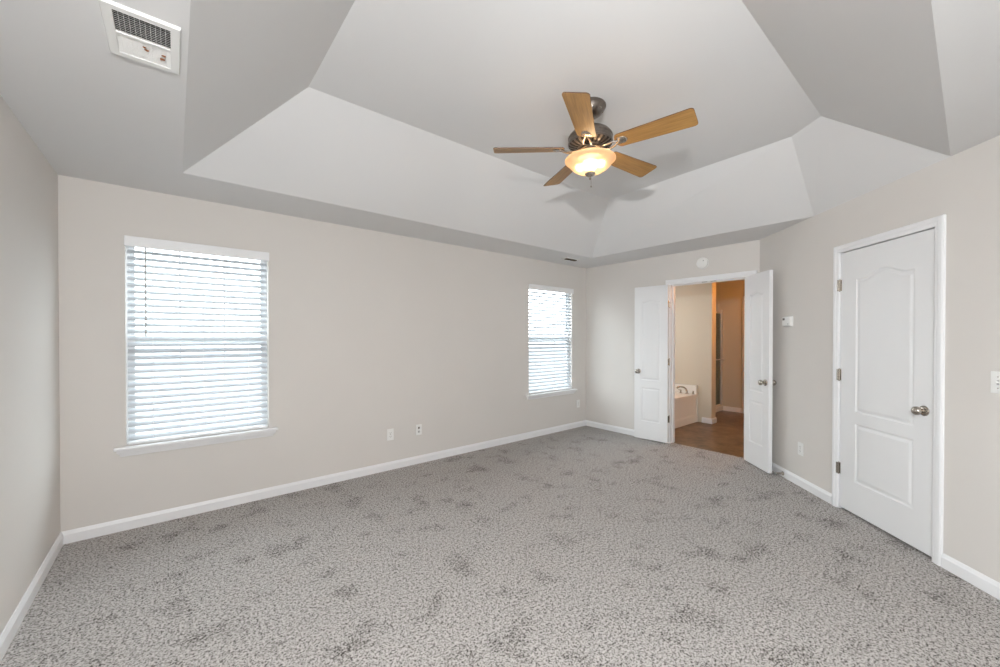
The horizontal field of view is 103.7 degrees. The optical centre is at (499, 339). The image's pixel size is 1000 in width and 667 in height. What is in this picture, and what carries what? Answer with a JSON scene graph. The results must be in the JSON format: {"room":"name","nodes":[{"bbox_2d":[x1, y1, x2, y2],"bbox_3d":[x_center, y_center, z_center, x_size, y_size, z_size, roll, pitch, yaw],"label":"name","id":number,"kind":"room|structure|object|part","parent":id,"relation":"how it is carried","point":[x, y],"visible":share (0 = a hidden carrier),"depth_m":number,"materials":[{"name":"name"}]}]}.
{"room":"empty bedroom","nodes":[
{"label":"empty bedroom","id":0,"kind":"room"},
{"bbox_2d":[0,95,60,634],"bbox_3d":[-0.903,0.154,0.081,0.120,2.440,6.420,0,1,-40],"label":"wall","id":1,"kind":"structure","parent":0,"point":[30,524],"depth_m":2.01,"materials":[{"name":"beige paint"}]},
{"bbox_2d":[0,532,62,661],"bbox_3d":[-0.891,1.331,0.179,0.014,0.083,6.300,0,1,-40],"label":"baseboard","id":2,"kind":"structure","parent":1,"relation":"attached to","point":[6,637],"depth_m":1.98,"materials":[{"name":"white wood"}]},
{"bbox_2d":[58,175,585,531],"bbox_3d":[-0.823,0.121,4.396,5.513,2.440,0.120,0,1,-40],"label":"wall","id":3,"kind":"structure","parent":0,"point":[370,333],"depth_m":3.60,"materials":[{"name":"beige paint"}]},
{"bbox_2d":[113,246,277,456],"bbox_3d":[-2.340,0.045,3.098,1.011,1.556,0.176,0,1,-40],"label":"window","id":4,"kind":"structure","parent":3,"relation":"in","point":[124,451],"depth_m":3.00,"materials":[{"name":"white plastic"}]},
{"bbox_3d":[-2.322,0.763,3.082,1.011,0.022,0.120,0,1,-40],"label":"sill","id":5,"kind":"part","parent":4,"relation":"part of","materials":[{"name":"white wood"}]},
{"bbox_2d":[124,235,268,444],"bbox_3d":[-2.328,0.004,3.083,0.893,1.489,0.078,0,1,-40],"label":"window blind","id":6,"kind":"object","parent":4,"relation":"attached to","point":[133,241],"visible":1,"depth_m":3.04,"materials":[{"name":"white plastic"}]},
{"bbox_3d":[-2.335,0.740,3.097,0.867,0.018,0.052,0,1,-40],"label":"rail","id":7,"kind":"part","parent":6,"relation":"part of","materials":[{"name":"white plastic"}]},
{"bbox_3d":[-2.334,0.030,3.092,0.597,1.404,0.054,0,1,-40],"label":"ladder cord","id":8,"kind":"part","parent":6,"relation":"part of","materials":[{"name":"white plastic"}]},
{"bbox_3d":[-2.382,-0.348,3.147,0.847,0.730,0.022,0,1,-40],"label":"sash","id":9,"kind":"part","parent":4,"relation":"part of","materials":[{"name":"white plastic"}]},
{"bbox_3d":[-2.367,0.354,3.133,0.847,0.754,0.022,0,1,-40],"label":"sash","id":10,"kind":"part","parent":4,"relation":"part of","materials":[{"name":"white plastic"}]},
{"bbox_2d":[62,420,585,544],"bbox_3d":[-0.781,1.300,4.353,5.513,0.083,0.014,0,1,-40],"label":"baseboard","id":11,"kind":"structure","parent":3,"relation":"attached to","point":[83,533],"depth_m":3.38,"materials":[{"name":"white wood"}]},
{"bbox_2d":[387,428,393,440],"bbox_3d":[-1.134,0.979,4.061,0.073,0.118,0.009,0,1,-40],"label":"wall outlet","id":12,"kind":"object","parent":3,"relation":"attached to","point":[390,432],"visible":1,"depth_m":4.06,"materials":[{"name":"white plastic"}]},
{"bbox_2d":[416,424,421,434],"bbox_3d":[-0.880,0.976,4.267,0.070,0.114,0.016,0,1,-40],"label":"cable plate","id":13,"kind":"object","parent":3,"relation":"attached to","point":[419,426],"visible":1,"depth_m":4.27,"materials":[{"name":"white plastic"}]},
{"bbox_2d":[526,289,577,399],"bbox_3d":[0.718,0.027,5.634,1.022,1.559,0.176,0,1,-40],"label":"window","id":14,"kind":"structure","parent":3,"relation":"in","point":[568,391],"depth_m":5.72,"materials":[{"name":"white plastic"}]},
{"bbox_3d":[0.675,-0.367,5.683,0.858,0.732,0.022,0,1,-40],"label":"sash","id":15,"kind":"part","parent":14,"relation":"part of","materials":[{"name":"white plastic"}]},
{"bbox_3d":[0.691,0.336,5.669,0.858,0.756,0.022,0,1,-40],"label":"sash","id":16,"kind":"part","parent":14,"relation":"part of","materials":[{"name":"white plastic"}]},
{"bbox_3d":[0.679,-0.010,5.680,0.898,1.487,0.056,0,1,-40],"label":"frame","id":17,"kind":"part","parent":14,"relation":"part of","materials":[{"name":"white plastic"}]},
{"bbox_2d":[529,284,573,393],"bbox_3d":[0.730,-0.015,5.619,0.904,1.492,0.078,0,1,-40],"label":"window blind","id":18,"kind":"object","parent":14,"relation":"attached to","point":[531,286],"visible":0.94,"depth_m":5.60,"materials":[{"name":"white plastic"}]},
{"bbox_3d":[0.483,-0.169,5.371,0.024,1.025,0.014,0,1,-40],"label":"lift cord","id":19,"kind":"part","parent":18,"relation":"part of","materials":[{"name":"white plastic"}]},
{"bbox_3d":[0.722,0.722,5.633,0.878,0.018,0.052,0,1,-40],"label":"rail","id":20,"kind":"part","parent":18,"relation":"part of","materials":[{"name":"white plastic"}]},
{"bbox_3d":[0.735,0.746,5.618,1.022,0.022,0.120,0,1,-40],"label":"sill","id":21,"kind":"part","parent":14,"relation":"part of","materials":[{"name":"white wood"}]},
{"bbox_2d":[576,400,579,407],"bbox_3d":[1.193,0.972,5.991,0.073,0.118,0.009,0,1,-40],"label":"wall outlet","id":22,"kind":"object","parent":3,"relation":"attached to","point":[577,401],"visible":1,"depth_m":5.98,"materials":[{"name":"white plastic"}]},
{"bbox_2d":[0,0,999,267],"bbox_3d":[1.227,-1.310,1.914,5.713,0.462,6.500,0,1,-40],"label":"ceiling","id":23,"kind":"structure","parent":0,"point":[386,116],"depth_m":2.30,"materials":[{"name":"white paint"}]},
{"bbox_2d":[98,0,180,74],"bbox_3d":[-1.275,-1.071,1.406,0.202,0.010,0.305,0,1,-40],"label":"ceiling vent","id":24,"kind":"object","parent":23,"relation":"in","point":[132,34],"visible":1,"depth_m":1.39,"materials":[{"name":"white plastic"}]},
{"bbox_2d":[561,257,579,260],"bbox_3d":[0.961,-1.095,5.340,0.262,0.020,0.105,0,1,-40],"label":"ceiling vent","id":25,"kind":"object","parent":23,"relation":"in","point":[565,258],"visible":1,"depth_m":5.31,"materials":[{"name":"white plastic"}]},
{"bbox_2d":[493,92,697,186],"bbox_3d":[0.628,-1.278,2.604,1.220,0.538,1.244,0,1,-40],"label":"ceiling fan","id":26,"kind":"object","parent":23,"relation":"hanging from","point":[589,143],"visible":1,"depth_m":2.48,"materials":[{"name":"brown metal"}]},
{"bbox_3d":[0.192,-1.260,2.606,0.470,0.006,0.148,0,13,2],"label":"blade","id":27,"kind":"part","parent":26,"relation":"part of","materials":[{"name":"brown wood"}]},
{"bbox_3d":[0.482,-1.263,2.982,0.148,0.005,0.470,-14,4,-16],"label":"blade","id":28,"kind":"part","parent":26,"relation":"part of","materials":[{"name":"brown wood"}]},
{"bbox_3d":[0.461,-1.257,2.214,0.148,0.005,0.470,14,5,19],"label":"blade","id":29,"kind":"part","parent":26,"relation":"part of","materials":[{"name":"brown wood"}]},
{"bbox_3d":[0.596,-1.150,2.595,0.329,0.097,0.329,0,1,-40],"label":"lamp shade","id":30,"kind":"part","parent":26,"relation":"part of","materials":[{"name":"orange glass"}]},
{"bbox_3d":[0.929,-1.262,2.822,0.470,0.005,0.148,0,-12,-34],"label":"blade","id":31,"kind":"part","parent":26,"relation":"part of","materials":[{"name":"brown wood"}]},
{"bbox_3d":[0.916,-1.258,2.348,0.470,0.006,0.148,0,-12,38],"label":"blade","id":32,"kind":"part","parent":26,"relation":"part of","materials":[{"name":"brown wood"}]},
{"bbox_2d":[0,410,999,666],"bbox_3d":[2.457,1.383,3.034,8.813,0.060,6.420,0,1,-40],"label":"floor","id":33,"kind":"structure","parent":0,"point":[584,546],"depth_m":2.24,"materials":[{"name":"carpet"}]},
{"bbox_2d":[675,383,698,427],"bbox_3d":[2.329,1.033,6.284,1.493,0.590,1.000,0,1,-40],"label":"bathtub","id":34,"kind":"object","parent":33,"relation":"on","point":[686,405],"visible":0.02,"depth_m":6.20,"materials":[{"name":"white ceramic"}]},
{"bbox_2d":[676,386,693,393],"bbox_3d":[2.968,0.808,6.332,0.242,0.130,0.249,0,1,-40],"label":"tub faucet","id":35,"kind":"object","parent":34,"relation":"on","point":[677,387],"visible":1,"depth_m":6.37,"materials":[{"name":"silver metal"}]},
{"bbox_2d":[716,304,724,411],"bbox_3d":[3.460,0.321,7.288,1.217,2.000,0.890,0,1,-40],"label":"shower enclosure","id":36,"kind":"object","parent":33,"relation":"on","point":[719,313],"visible":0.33,"depth_m":7.37,"materials":[{"name":"clear glass"}]},
{"bbox_3d":[3.699,0.331,6.999,1.215,1.785,0.040,0,1,-40],"label":"metal frame","id":37,"kind":"part","parent":36,"relation":"part of","materials":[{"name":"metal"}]},
{"bbox_2d":[586,240,759,429],"bbox_3d":[2.133,0.116,5.242,0.120,2.440,2.352,0,1,-40],"label":"wall","id":38,"kind":"structure","parent":0,"point":[610,289],"depth_m":5.63,"materials":[{"name":"beige paint"}]},
{"bbox_2d":[586,420,633,435],"bbox_3d":[2.081,1.295,5.209,0.014,0.083,2.352,0,1,-40],"label":"baseboard","id":39,"kind":"structure","parent":38,"relation":"attached to","point":[627,431],"depth_m":5.75,"materials":[{"name":"white wood"}]},
{"bbox_2d":[634,285,669,442],"bbox_3d":[1.985,0.307,5.175,0.111,2.031,0.462,0,1,-44],"label":"door","id":40,"kind":"structure","parent":38,"relation":"in","point":[652,303],"depth_m":5.17,"materials":[{"name":"white paint"}]},
{"bbox_2d":[696,257,708,268],"bbox_3d":[2.440,-0.928,4.739,0.042,0.140,0.140,0,1,-40],"label":"smoke detector","id":41,"kind":"object","parent":38,"relation":"attached to","point":[702,263],"visible":1,"depth_m":4.72,"materials":[{"name":"white plastic"}]},
{"bbox_2d":[666,270,756,443],"bbox_3d":[2.531,0.285,4.750,0.138,2.110,1.040,0,1,-40],"label":"door frame","id":42,"kind":"structure","parent":38,"relation":"attached to","point":[737,275],"depth_m":5.07,"materials":[{"name":"white wood"}]},
{"bbox_2d":[744,270,776,472],"bbox_3d":[2.716,0.315,4.144,0.167,2.031,0.462,0,0,4],"label":"door","id":43,"kind":"structure","parent":38,"relation":"in","point":[758,328],"depth_m":4.09,"materials":[{"name":"white paint"}]},
{"bbox_2d":[675,282,715,421],"bbox_3d":[3.028,0.105,6.729,0.155,2.440,1.205,0,1,-40],"label":"wall","id":44,"kind":"structure","parent":0,"point":[695,305],"depth_m":6.37,"materials":[{"name":"paint"}]},
{"bbox_2d":[702,417,716,423],"bbox_3d":[3.319,1.286,6.387,0.183,0.085,0.319,0,1,-40],"label":"baseboard","id":45,"kind":"structure","parent":44,"relation":"attached to","point":[704,420],"depth_m":6.27,"materials":[{"name":"white wood"}]},
{"bbox_2d":[716,279,744,407],"bbox_3d":[4.468,0.103,7.127,0.120,2.440,2.432,0,1,-40],"label":"wall","id":46,"kind":"structure","parent":0,"point":[729,294],"depth_m":7.25,"materials":[{"name":"paint"}]},
{"bbox_2d":[723,406,741,412],"bbox_3d":[4.278,1.280,7.260,0.014,0.085,0.340,0,1,-40],"label":"baseboard","id":47,"kind":"structure","parent":46,"relation":"attached to","point":[725,408],"depth_m":7.24,"materials":[{"name":"white wood"}]},
{"bbox_2d":[742,296,744,412],"bbox_3d":[4.657,0.271,6.789,0.022,2.110,0.845,0,1,-40],"label":"door frame","id":48,"kind":"structure","parent":46,"relation":"attached to","point":[743,297],"depth_m":7.09,"materials":[{"name":"white wood"}]},
{"bbox_2d":[760,135,999,582],"bbox_3d":[2.770,0.134,2.925,0.121,2.440,2.750,0,0,5],"label":"wall","id":49,"kind":"structure","parent":0,"point":[964,186],"depth_m":2.33,"materials":[{"name":"beige paint"}]},
{"bbox_2d":[782,316,792,326],"bbox_3d":[2.775,-0.179,3.792,0.031,0.100,0.128,0,0,5],"label":"thermostat","id":50,"kind":"object","parent":49,"relation":"attached to","point":[787,321],"visible":1,"depth_m":3.77,"materials":[{"name":"white plastic"}]},
{"bbox_2d":[798,442,803,455],"bbox_3d":[2.769,1.004,3.619,0.009,0.118,0.073,0,0,5],"label":"wall outlet","id":51,"kind":"object","parent":49,"relation":"attached to","point":[800,445],"visible":1,"depth_m":3.61,"materials":[{"name":"white plastic"}]},
{"bbox_2d":[836,228,934,556],"bbox_3d":[2.683,0.325,2.786,0.101,2.023,0.766,0,0,5],"label":"door","id":52,"kind":"structure","parent":49,"relation":"in","point":[885,375],"depth_m":2.71,"materials":[{"name":"white paint"}]},
{"bbox_3d":[2.636,0.446,2.472,0.066,0.055,0.055,0,0,5],"label":"knob","id":53,"kind":"part","parent":52,"relation":"part of","materials":[{"name":"silver metal"}]},
{"bbox_2d":[772,462,999,599],"bbox_3d":[2.703,1.313,2.940,0.014,0.083,2.750,0,0,5],"label":"baseboard","id":54,"kind":"structure","parent":49,"relation":"attached to","point":[981,581],"depth_m":2.28,"materials":[{"name":"white wood"}]},
{"bbox_2d":[832,214,945,566],"bbox_3d":[2.747,0.302,2.775,0.138,2.107,0.874,0,0,5],"label":"door frame","id":55,"kind":"structure","parent":49,"relation":"attached to","point":[939,222],"depth_m":2.39,"materials":[{"name":"white wood"}]},
{"bbox_2d":[991,371,999,393],"bbox_3d":[2.618,0.225,2.046,0.019,0.117,0.117,0,0,5],"label":"light switch","id":56,"kind":"object","parent":49,"relation":"attached to","point":[995,375],"visible":1,"depth_m":2.08,"materials":[{"name":"white plastic"}]}
]}

